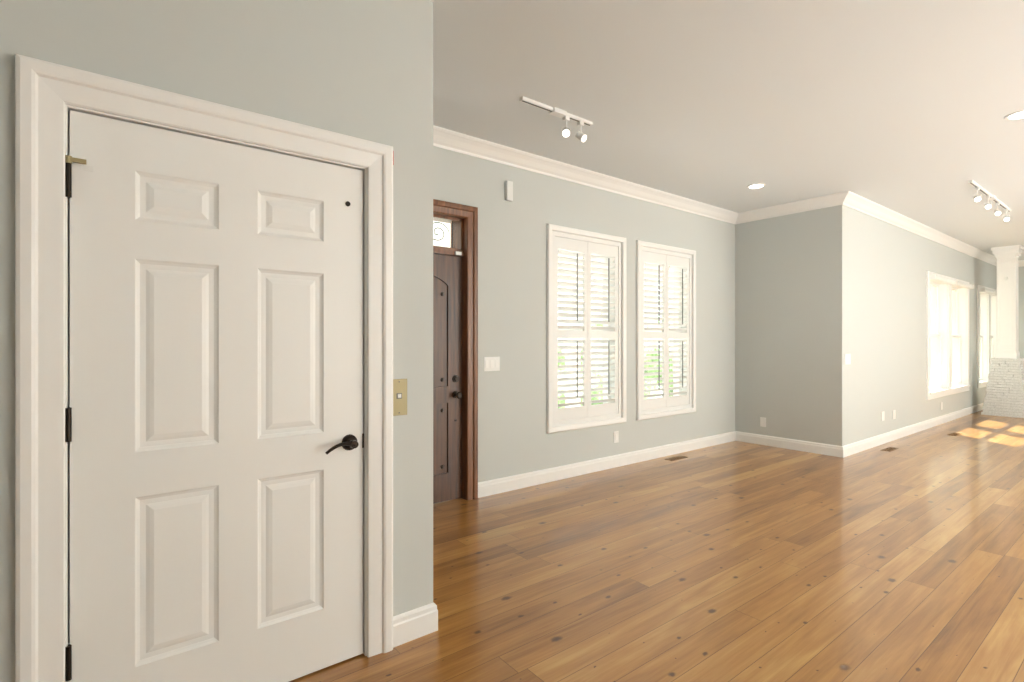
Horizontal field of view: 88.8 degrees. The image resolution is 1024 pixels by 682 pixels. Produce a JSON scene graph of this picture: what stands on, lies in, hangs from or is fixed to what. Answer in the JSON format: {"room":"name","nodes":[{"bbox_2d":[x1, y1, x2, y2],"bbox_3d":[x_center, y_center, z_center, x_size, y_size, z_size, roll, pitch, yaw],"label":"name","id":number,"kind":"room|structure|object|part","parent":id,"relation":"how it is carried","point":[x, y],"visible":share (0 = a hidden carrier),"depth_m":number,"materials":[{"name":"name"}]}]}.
{"room":"empty living room","nodes":[
{"label":"empty living room","id":0,"kind":"room"},
{"bbox_2d":[0,0,432,681],"bbox_3d":[-2.090,-0.173,2.017,3.180,2.980,1.550,0,0,-38],"label":"wall","id":1,"kind":"structure","parent":0,"point":[360,68],"depth_m":2.03,"materials":[{"name":"grey paint"}]},
{"bbox_2d":[15,54,392,681],"bbox_3d":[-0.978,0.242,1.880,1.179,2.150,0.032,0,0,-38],"label":"door frame","id":2,"kind":"structure","parent":1,"relation":"attached to","point":[46,92],"depth_m":1.57,"materials":[{"name":"white wood"}]},
{"bbox_2d":[65,110,362,681],"bbox_3d":[-0.992,0.298,1.889,0.950,2.022,0.105,0,0,-38],"label":"door","id":3,"kind":"structure","parent":1,"relation":"in","point":[216,406],"depth_m":1.85,"materials":[{"name":"white paint"}]},
{"bbox_3d":[-1.362,0.247,1.605,0.015,1.584,0.022,0,0,-38],"label":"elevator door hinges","id":4,"kind":"part","parent":3,"relation":"part of","materials":[{"name":"black metal"}]},
{"bbox_3d":[-1.347,-0.556,1.613,0.052,0.022,0.018,0,0,-38],"label":"closer arm","id":5,"kind":"part","parent":3,"relation":"part of"},
{"bbox_2d":[84,165,92,171],"bbox_3d":[-1.329,-0.541,1.641,0.024,0.016,0.002,0,0,-38],"label":"door stop","id":6,"kind":"object","parent":3,"relation":"attached to","point":[88,168],"visible":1,"depth_m":1.64,"materials":[{"name":"white plastic"}]},
{"bbox_3d":[-0.683,0.418,2.104,0.148,0.066,0.065,0,0,-38],"label":"handle","id":7,"kind":"part","parent":3,"relation":"part of","materials":[{"name":"black metal"}]},
{"bbox_2d":[345,201,363,447],"bbox_3d":[-0.660,-0.063,2.178,0.079,1.022,0.031,0,0,-38],"label":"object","id":8,"kind":"structure","parent":3,"relation":"attached to","point":[347,203],"depth_m":2.19,"materials":[{"name":"black metal"}]},
{"bbox_2d":[393,379,406,415],"bbox_3d":[-0.491,0.245,2.274,0.078,0.158,0.008,0,0,-38],"label":"light switch","id":9,"kind":"object","parent":1,"relation":"attached to","point":[399,396],"visible":0.71,"depth_m":2.27,"materials":[{"name":"gold metal"}]},
{"bbox_2d":[393,403,983,647],"bbox_3d":[5.237,1.254,3.855,17.000,0.125,7.650,0,0,-38],"label":"baseboard","id":10,"kind":"structure","parent":1,"relation":"attached to","point":[413,624],"depth_m":5.65,"materials":[{"name":"white wood"}]},
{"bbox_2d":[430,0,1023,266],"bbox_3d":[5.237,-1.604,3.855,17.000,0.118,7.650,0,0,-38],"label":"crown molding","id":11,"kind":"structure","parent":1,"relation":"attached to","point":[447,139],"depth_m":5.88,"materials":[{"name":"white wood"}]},
{"bbox_2d":[433,146,734,481],"bbox_3d":[0.747,-0.173,5.365,5.410,2.980,0.250,0,0,-38],"label":"wall","id":12,"kind":"structure","parent":0,"point":[514,438],"depth_m":4.85,"materials":[{"name":"grey paint"}]},
{"bbox_2d":[433,219,461,503],"bbox_3d":[-0.746,0.155,4.100,0.852,2.307,0.113,0,0,-38],"label":"entry door","id":13,"kind":"structure","parent":12,"relation":"in","point":[447,366],"depth_m":4.29,"materials":[{"name":"brown wood"}]},
{"bbox_2d":[433,221,452,247],"bbox_3d":[-0.749,-0.878,4.150,0.651,0.240,0.008,0,0,-38],"label":"iron","id":14,"kind":"object","parent":13,"relation":"attached to","point":[443,232],"visible":0.19,"depth_m":4.29,"materials":[{"name":"black"}]},
{"bbox_3d":[-0.682,0.322,4.128,0.649,1.442,0.080,0,0,-38],"label":"entry door hardware","id":15,"kind":"part","parent":13,"relation":"part of","materials":[{"name":"black metal"}]},
{"bbox_2d":[433,199,477,499],"bbox_3d":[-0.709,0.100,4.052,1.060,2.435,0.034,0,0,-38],"label":"door frame","id":16,"kind":"structure","parent":12,"relation":"attached to","point":[469,213],"depth_m":4.34,"materials":[{"name":"brown wood"}]},
{"bbox_2d":[484,357,499,370],"bbox_3d":[-0.171,0.197,4.487,0.165,0.122,0.009,0,0,-38],"label":"switch","id":17,"kind":"object","parent":12,"relation":"attached to","point":[491,363],"visible":1,"depth_m":4.48,"materials":[{"name":"white plastic"}]},
{"bbox_2d":[505,180,512,201],"bbox_3d":[-0.028,-1.313,4.581,0.068,0.170,0.035,0,0,-38],"label":"alarm box","id":18,"kind":"object","parent":12,"relation":"attached to","point":[509,191],"visible":1,"depth_m":4.57,"materials":[{"name":"white plastic"}]},
{"bbox_2d":[547,224,625,433],"bbox_3d":[0.693,-0.116,5.304,1.110,1.955,0.280,0,0,-38],"label":"window","id":19,"kind":"structure","parent":12,"relation":"in","point":[586,411],"depth_m":5.22,"materials":[{"name":"white wood"}]},
{"bbox_3d":[0.662,-0.116,5.344,0.976,1.821,0.040,0,0,-38],"label":"window back sash","id":20,"kind":"part","parent":19,"relation":"part of","materials":[{"name":"white wood"}]},
{"bbox_2d":[558,250,615,406],"bbox_3d":[0.750,-0.116,5.231,0.810,1.502,0.054,0,0,-38],"label":"louvers","id":21,"kind":"object","parent":19,"relation":"attached to","point":[580,285],"visible":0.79,"depth_m":5.17,"materials":[{"name":"white wood"}]},
{"bbox_2d":[577,253,608,396],"bbox_3d":[0.818,-0.152,5.239,0.464,1.401,0.008,0,0,-38],"label":"rods","id":22,"kind":"object","parent":21,"relation":"attached to","point":[577,320],"visible":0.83,"depth_m":5.09,"materials":[{"name":"grey wood"}]},
{"bbox_2d":[614,431,618,442],"bbox_3d":[1.092,1.005,5.470,0.072,0.118,0.009,0,0,-38],"label":"electrical outlet","id":23,"kind":"object","parent":12,"relation":"attached to","point":[616,436],"visible":1,"depth_m":5.46,"materials":[{"name":"white plastic"}]},
{"bbox_2d":[636,240,695,420],"bbox_3d":[1.712,-0.116,6.098,1.102,1.955,0.280,0,0,-38],"label":"window","id":24,"kind":"structure","parent":12,"relation":"in","point":[665,401],"depth_m":6.03,"materials":[{"name":"white wood"}]},
{"bbox_3d":[1.681,-0.116,6.137,0.968,1.821,0.040,0,0,-38],"label":"window back sash","id":25,"kind":"part","parent":24,"relation":"part of","materials":[{"name":"white wood"}]},
{"bbox_2d":[644,262,687,397],"bbox_3d":[1.769,-0.116,6.025,0.802,1.502,0.054,0,0,-38],"label":"louvers","id":26,"kind":"object","parent":24,"relation":"attached to","point":[655,276],"visible":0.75,"depth_m":5.97,"materials":[{"name":"white wood"}]},
{"bbox_2d":[659,265,682,389],"bbox_3d":[1.837,-0.152,6.033,0.460,1.401,0.008,0,0,-38],"label":"rods","id":27,"kind":"object","parent":26,"relation":"attached to","point":[659,323],"visible":0.88,"depth_m":5.89,"materials":[{"name":"grey wood"}]},
{"bbox_2d":[289,410,1023,681],"bbox_3d":[5.237,1.377,3.855,17.500,0.120,8.150,0,0,-38],"label":"floor","id":28,"kind":"structure","parent":0,"point":[736,561],"depth_m":2.97,"materials":[{"name":"brown wood"}]},
{"bbox_2d":[665,455,686,460],"bbox_3d":[1.844,1.314,5.867,0.300,0.006,0.100,0,0,-38],"label":"floor air vent","id":29,"kind":"object","parent":28,"relation":"in","point":[676,458],"visible":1,"depth_m":5.84,"materials":[{"name":"brown"}]},
{"bbox_2d":[881,447,897,450],"bbox_3d":[4.593,1.314,6.358,0.300,0.006,0.100,0,0,-38],"label":"floor air vent","id":30,"kind":"object","parent":28,"relation":"in","point":[889,449],"visible":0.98,"depth_m":6.33,"materials":[{"name":"brown"}]},
{"bbox_2d":[948,432,961,435],"bbox_3d":[6.246,1.314,7.375,0.300,0.006,0.100,0,0,-38],"label":"floor air vent","id":31,"kind":"object","parent":28,"relation":"in","point":[954,434],"visible":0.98,"depth_m":7.34,"materials":[{"name":"brown"}]},
{"bbox_2d":[981,245,1023,417],"bbox_3d":[8.803,-0.173,9.291,0.597,2.980,0.596,0,0,-38],"label":"column","id":32,"kind":"structure","parent":28,"relation":"on","point":[1004,390],"depth_m":9.19,"materials":[{"name":"white paint"}]},
{"bbox_2d":[433,0,1023,260],"bbox_3d":[5.237,-1.723,3.855,17.500,0.120,8.150,0,0,-38],"label":"ceiling","id":33,"kind":"structure","parent":0,"point":[904,107],"depth_m":3.54,"materials":[{"name":"white paint"}]},
{"bbox_2d":[519,96,592,141],"bbox_3d":[0.333,-1.574,3.772,0.683,0.178,0.090,0,0,-38],"label":"track light","id":34,"kind":"object","parent":33,"relation":"attached to","point":[567,117],"visible":1,"depth_m":3.80,"materials":[{"name":"white plastic"}]},
{"bbox_3d":[0.332,-1.648,3.773,0.682,0.030,0.060,0,0,-38],"label":"rail","id":35,"kind":"part","parent":34,"relation":"part of","materials":[{"name":"white plastic"}]},
{"bbox_2d":[747,183,765,188],"bbox_3d":[2.617,-1.659,5.600,0.190,0.008,0.190,0,0,-38],"label":"recessed light","id":36,"kind":"object","parent":33,"relation":"in","point":[756,185],"visible":0.98,"depth_m":5.58,"materials":[{"name":"white plastic"}]},
{"bbox_2d":[968,180,1010,221],"bbox_3d":[5.527,-1.574,6.018,1.987,0.178,0.071,0,0,-38],"label":"track light","id":37,"kind":"object","parent":33,"relation":"attached to","point":[987,194],"visible":1,"depth_m":5.89,"materials":[{"name":"white plastic"}]},
{"bbox_2d":[1004,110,1023,119],"bbox_3d":[3.737,-1.659,3.835,0.190,0.008,0.190,0,0,-38],"label":"recessed light","id":38,"kind":"object","parent":33,"relation":"in","point":[1016,115],"visible":0.98,"depth_m":3.85,"materials":[{"name":"white plastic"}]},
{"bbox_2d":[735,209,817,442],"bbox_3d":[3.295,-0.173,6.699,0.250,2.980,1.275,0,0,-38],"label":"wall","id":39,"kind":"structure","parent":0,"point":[776,322],"depth_m":6.49,"materials":[{"name":"grey paint"}]},
{"bbox_2d":[760,417,765,426],"bbox_3d":[3.186,1.029,6.631,0.006,0.118,0.072,0,0,-38],"label":"outlet","id":40,"kind":"object","parent":39,"relation":"attached to","point":[762,421],"visible":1,"depth_m":6.63,"materials":[{"name":"white plastic"}]},
{"bbox_2d":[818,205,995,445],"bbox_3d":[7.081,-0.173,8.681,8.660,2.980,0.250,0,0,-38],"label":"wall","id":41,"kind":"structure","parent":0,"point":[872,295],"depth_m":6.58,"materials":[{"name":"grey paint"}]},
{"bbox_2d":[845,354,850,364],"bbox_3d":[3.863,0.209,6.013,0.160,0.120,0.006,0,0,-38],"label":"light switch","id":42,"kind":"object","parent":41,"relation":"attached to","point":[847,358],"visible":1,"depth_m":6.00,"materials":[{"name":"white plastic"}]},
{"bbox_2d":[881,411,884,420],"bbox_3d":[4.767,0.967,6.717,0.100,0.118,0.006,0,0,-38],"label":"outlet","id":43,"kind":"object","parent":41,"relation":"attached to","point":[883,416],"visible":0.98,"depth_m":6.72,"materials":[{"name":"white plastic"}]},
{"bbox_2d":[926,271,973,399],"bbox_3d":[7.156,-0.083,8.675,2.463,1.940,0.350,0,0,-38],"label":"window","id":44,"kind":"structure","parent":41,"relation":"in","point":[950,281],"depth_m":8.63,"materials":[{"name":"white"}]},
{"bbox_3d":[7.136,-0.088,8.701,2.163,1.630,0.044,0,0,-38],"label":"glass","id":45,"kind":"part","parent":44,"relation":"part of","materials":[{"name":"white"}]},
{"bbox_3d":[7.125,-0.083,8.715,2.293,1.770,0.250,0,0,-38],"label":"window right sashes","id":46,"kind":"part","parent":44,"relation":"part of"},
{"bbox_2d":[929,273,973,289],"bbox_3d":[7.240,-0.963,8.567,2.363,0.080,0.076,0,0,-38],"label":"roller shade","id":47,"kind":"object","parent":44,"relation":"attached to","point":[932,276],"depth_m":8.44,"materials":[{"name":"white fabric"}]},
{"bbox_2d":[977,285,995,387],"bbox_3d":[9.401,-0.083,10.424,1.857,1.940,0.350,0,0,-38],"label":"window","id":48,"kind":"structure","parent":41,"relation":"in","point":[989,291],"depth_m":10.33,"materials":[{"name":"white"}]},
{"bbox_2d":[979,287,995,296],"bbox_3d":[9.486,-0.963,10.316,1.757,0.080,0.076,0,0,-38],"label":"roller shade","id":49,"kind":"object","parent":48,"relation":"attached to","point":[988,290],"depth_m":10.03,"materials":[{"name":"white fabric"}]},
{"bbox_3d":[9.371,-0.083,10.463,1.687,1.770,0.250,0,0,-38],"label":"window right sashes","id":50,"kind":"part","parent":48,"relation":"part of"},
{"bbox_2d":[1018,266,1023,363],"bbox_3d":[12.511,-0.173,8.551,0.250,2.980,6.625,0,0,-38],"label":"wall","id":51,"kind":"structure","parent":0,"point":[1021,310],"depth_m":10.84,"materials":[{"name":"grey paint"}]},
{"label":"outside","id":52,"kind":"structure","parent":0,"visible":0},
{"bbox_2d":[433,221,660,407],"bbox_3d":[0.270,0.017,6.800,8.420,3.200,2.600,0,0,-38],"label":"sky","id":53,"kind":"structure","parent":52,"point":[444,241],"depth_m":8.80,"materials":[{"name":"white"}]},
{"bbox_2d":[558,269,672,407],"bbox_3d":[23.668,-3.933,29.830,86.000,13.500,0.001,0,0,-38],"label":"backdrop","id":54,"kind":"structure","parent":52,"point":[594,374],"depth_m":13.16,"materials":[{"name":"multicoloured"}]}
]}

